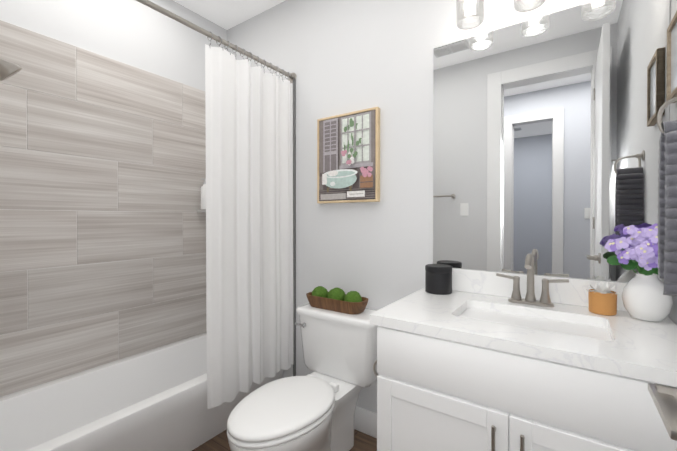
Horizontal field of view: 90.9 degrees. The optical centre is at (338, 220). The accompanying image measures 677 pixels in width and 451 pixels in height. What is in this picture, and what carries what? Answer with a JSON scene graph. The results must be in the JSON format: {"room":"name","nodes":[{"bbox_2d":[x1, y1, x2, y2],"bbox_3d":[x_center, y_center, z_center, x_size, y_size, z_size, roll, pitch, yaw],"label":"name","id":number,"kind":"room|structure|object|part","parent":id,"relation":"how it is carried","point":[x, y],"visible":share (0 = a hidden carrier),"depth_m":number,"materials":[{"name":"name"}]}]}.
{"room":"bathroom","nodes":[
{"label":"bathroom","id":0,"kind":"room"},
{"bbox_2d":[0,0,226,90],"bbox_3d":[-1.427,-0.134,1.947,0.120,2.720,1.755,0,0,35],"label":"wall","id":1,"kind":"structure","parent":0,"point":[137,34],"depth_m":2.05,"materials":[{"name":"white paint"}]},
{"bbox_2d":[0,20,205,359],"bbox_3d":[-1.341,-0.054,1.961,0.006,1.790,1.634,0,0,35],"label":"grout","id":2,"kind":"structure","parent":1,"relation":"attached to","point":[91,210],"depth_m":1.86,"materials":[{"name":"white"}]},
{"bbox_2d":[0,20,206,396],"bbox_3d":[-1.340,-0.054,1.960,0.008,1.787,1.631,0,0,35],"label":"wall tile","id":3,"kind":"structure","parent":1,"relation":"attached to","point":[47,231],"depth_m":1.88,"materials":[{"name":"tile"}]},
{"bbox_2d":[197,178,205,211],"bbox_3d":[-0.844,-0.179,2.441,0.260,0.243,0.260,0,0,35],"label":"corner shelf","id":4,"kind":"object","parent":1,"relation":"attached to","point":[203,198],"visible":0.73,"depth_m":2.38,"materials":[{"name":"white plastic"}]},
{"bbox_2d":[201,184,205,208],"bbox_3d":[-0.968,-0.171,2.410,0.056,0.185,0.056,0,0,35],"label":"bottle","id":5,"kind":"object","parent":4,"relation":"on","point":[203,188],"depth_m":2.38,"materials":[{"name":"white plastic"}]},
{"bbox_2d":[173,0,284,29],"bbox_3d":[-0.875,-1.508,-0.536,4.200,0.060,5.600,0,0,35],"label":"ceiling","id":6,"kind":"structure","parent":0,"point":[226,14],"depth_m":2.36,"materials":[{"name":"white paint"}]},
{"bbox_2d":[192,429,376,450],"bbox_3d":[-0.875,1.272,-0.518,4.200,0.060,5.600,0,0,35],"label":"floor","id":7,"kind":"structure","parent":0,"point":[362,442],"depth_m":1.83,"materials":[{"name":"brown wood"}]},
{"bbox_2d":[0,332,283,450],"bbox_3d":[-1.062,1.030,1.776,0.660,0.395,1.611,0,0,35],"label":"bathtub","id":8,"kind":"object","parent":7,"relation":"on","point":[154,399],"visible":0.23,"depth_m":1.70,"materials":[{"name":"white ceramic"}]},
{"bbox_2d":[227,303,378,450],"bbox_3d":[-0.155,0.867,1.614,0.516,0.731,0.852,0,0,35],"label":"toilet","id":9,"kind":"object","parent":7,"relation":"on","point":[314,410],"visible":0.92,"depth_m":1.64,"materials":[{"name":"white ceramic"}]},
{"bbox_3d":[-0.245,0.846,1.483,0.384,0.019,0.535,0,0,35],"label":"seat","id":10,"kind":"part","parent":9,"relation":"part of","materials":[{"name":"white plastic"}]},
{"bbox_3d":[-0.244,0.816,1.484,0.382,0.034,0.536,0,0,35],"label":"lid","id":11,"kind":"part","parent":9,"relation":"part of","materials":[{"name":"white plastic"}]},
{"bbox_3d":[-0.217,0.591,1.889,0.073,0.025,0.018,0,0,35],"label":"lever","id":12,"kind":"part","parent":9,"relation":"part of","materials":[{"name":"silver metal"}]},
{"bbox_2d":[306,286,367,313],"bbox_3d":[-0.012,0.441,1.888,0.380,0.116,0.144,0,0,35],"label":"tray","id":13,"kind":"object","parent":9,"relation":"on","point":[340,300],"visible":1,"depth_m":1.83,"materials":[{"name":"brown wood"}]},
{"bbox_3d":[0.020,0.518,1.865,0.516,0.036,0.236,0,0,35],"label":"tank lid","id":14,"kind":"part","parent":9,"relation":"part of","materials":[{"name":"white ceramic"}]},
{"bbox_3d":[0.021,0.695,1.867,0.496,0.317,0.214,0,0,35],"label":"tank","id":15,"kind":"part","parent":9,"relation":"part of","materials":[{"name":"white ceramic"}]},
{"bbox_2d":[370,254,676,450],"bbox_3d":[0.643,0.683,1.205,0.897,1.096,0.628,0,0,35],"label":"bathroom vanity","id":16,"kind":"object","parent":7,"relation":"on","point":[478,360],"visible":0.94,"depth_m":1.03,"materials":[{"name":"white paint"}]},
{"bbox_2d":[373,360,377,377],"bbox_3d":[0.224,0.616,1.433,0.102,0.127,0.172,0,0,35],"label":"toilet paper holder","id":17,"kind":"object","parent":16,"relation":"attached to","point":[374,370],"visible":0.12,"depth_m":1.40,"materials":[{"name":"silver metal"}]},
{"bbox_2d":[370,268,676,386],"bbox_3d":[0.652,0.309,1.215,0.897,0.143,0.598,0,0,35],"label":"countertop","id":18,"kind":"structure","parent":16,"relation":"on","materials":[{"name":"white stone"}]},
{"bbox_2d":[425,264,451,294],"bbox_3d":[0.477,0.279,1.589,0.124,0.126,0.124,0,0,35],"label":"canister","id":19,"kind":"object","parent":18,"relation":"on","point":[438,279],"visible":1,"depth_m":1.54,"materials":[{"name":"black"}]},
{"bbox_2d":[496,254,568,306],"bbox_3d":[0.766,0.239,1.337,0.262,0.210,0.149,0,0,35],"label":"faucet","id":20,"kind":"object","parent":18,"relation":"on","point":[516,300],"depth_m":1.36,"materials":[{"name":"silver metal"}]},
{"bbox_2d":[586,282,620,315],"bbox_3d":[0.983,0.286,1.240,0.110,0.116,0.110,0,0,35],"label":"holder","id":21,"kind":"object","parent":18,"relation":"on","point":[602,298],"visible":1,"depth_m":1.21,"materials":[{"name":"brown"}]},
{"bbox_2d":[604,223,673,321],"bbox_3d":[1.045,0.178,1.160,0.188,0.334,0.182,0,0,35],"label":"flower vase","id":22,"kind":"object","parent":18,"relation":"on","point":[644,298],"visible":0.85,"depth_m":1.13,"materials":[{"name":"white ceramic"}]},
{"bbox_2d":[227,0,669,412],"bbox_3d":[0.192,-0.134,1.968,2.760,2.720,0.120,0,0,35],"label":"wall","id":23,"kind":"structure","parent":0,"point":[337,57],"depth_m":1.91,"materials":[{"name":"white paint"}]},
{"bbox_2d":[293,77,295,375],"bbox_3d":[-0.756,0.139,1.558,0.018,2.179,1.634,0,0,35],"label":"tile trim","id":24,"kind":"structure","parent":23,"relation":"attached to","point":[294,217],"depth_m":2.22,"materials":[{"name":"grey metal"}]},
{"bbox_2d":[317,107,379,203],"bbox_3d":[0.044,-0.366,1.962,0.423,0.523,0.054,0,0,35],"label":"picture","id":25,"kind":"object","parent":23,"relation":"attached to","point":[348,157],"visible":1,"depth_m":1.93,"materials":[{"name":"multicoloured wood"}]},
{"bbox_2d":[354,406,376,437],"bbox_3d":[0.080,1.158,1.971,0.943,0.135,0.016,0,0,35],"label":"baseboard","id":26,"kind":"structure","parent":23,"relation":"attached to","point":[365,421],"depth_m":1.91,"materials":[{"name":"white paint"}]},
{"bbox_2d":[456,0,545,29],"bbox_3d":[0.788,-1.010,1.366,0.580,0.280,0.182,0,0,35],"label":"sconce","id":27,"kind":"object","parent":23,"relation":"attached to","point":[469,14],"visible":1,"depth_m":1.42,"materials":[{"name":"clear glass"}]},
{"bbox_2d":[433,0,669,281],"bbox_3d":[0.836,-0.317,1.445,0.860,1.101,0.006,0,0,35],"label":"vanity mirror","id":28,"kind":"object","parent":23,"relation":"attached to","point":[546,134],"visible":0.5,"depth_m":1.40,"materials":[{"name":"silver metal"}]},
{"bbox_2d":[668,0,676,324],"bbox_3d":[0.745,-0.125,0.447,0.120,2.720,1.755,0,0,35],"label":"wall","id":29,"kind":"structure","parent":0,"point":[672,316],"depth_m":1.15,"materials":[{"name":"white paint"}]},
{"bbox_2d":[648,383,676,440],"bbox_3d":[0.371,0.018,0.213,0.172,2.413,0.667,0,0,35],"label":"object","id":30,"kind":"structure","parent":29,"relation":"in","point":[664,397],"depth_m":0.44,"materials":[{"name":"silver metal"}]},
{"bbox_2d":[657,97,676,295],"bbox_3d":[0.864,-0.072,0.824,0.112,0.518,0.104,0,0,35],"label":"towel ring","id":31,"kind":"object","parent":29,"relation":"attached to","point":[667,218],"visible":1,"depth_m":0.82,"materials":[{"name":"silver metal"}]},
{"bbox_2d":[666,11,676,102],"bbox_3d":[1.082,-0.526,1.060,0.023,0.255,0.190,0,0,35],"label":"picture frame","id":32,"kind":"object","parent":29,"relation":"attached to","point":[671,84],"visible":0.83,"depth_m":1.11,"materials":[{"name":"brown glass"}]},
{"bbox_3d":[1.081,-0.526,1.060,0.004,0.219,0.154,0,0,35],"label":"glass","id":33,"kind":"part","parent":32,"relation":"part of","materials":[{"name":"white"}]},
{"bbox_3d":[-1.140,-0.127,0.755,1.707,2.720,0.120,0,0,35],"label":"wall","id":34,"kind":"structure","parent":0,"visible":0},
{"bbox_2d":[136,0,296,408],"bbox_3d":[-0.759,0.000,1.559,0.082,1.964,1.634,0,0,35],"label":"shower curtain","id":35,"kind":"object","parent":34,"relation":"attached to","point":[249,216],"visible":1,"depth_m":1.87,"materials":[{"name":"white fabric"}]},
{"bbox_3d":[-0.768,-0.952,1.559,0.060,0.060,1.634,0,0,35],"label":"rod","id":36,"kind":"part","parent":35,"relation":"part of","materials":[{"name":"silver metal"}]},
{"bbox_3d":[-1.512,-0.049,1.091,0.692,1.787,0.008,0,0,35],"label":"wall tile","id":37,"kind":"structure","parent":0,"visible":0},
{"bbox_2d":[0,59,21,80],"bbox_3d":[-1.429,-0.039,1.259,0.170,1.478,0.360,0,0,35],"label":"shower","id":38,"kind":"object","parent":37,"relation":"attached to","point":[8,69],"visible":1,"depth_m":1.36,"materials":[{"name":"silver metal"}]}
]}

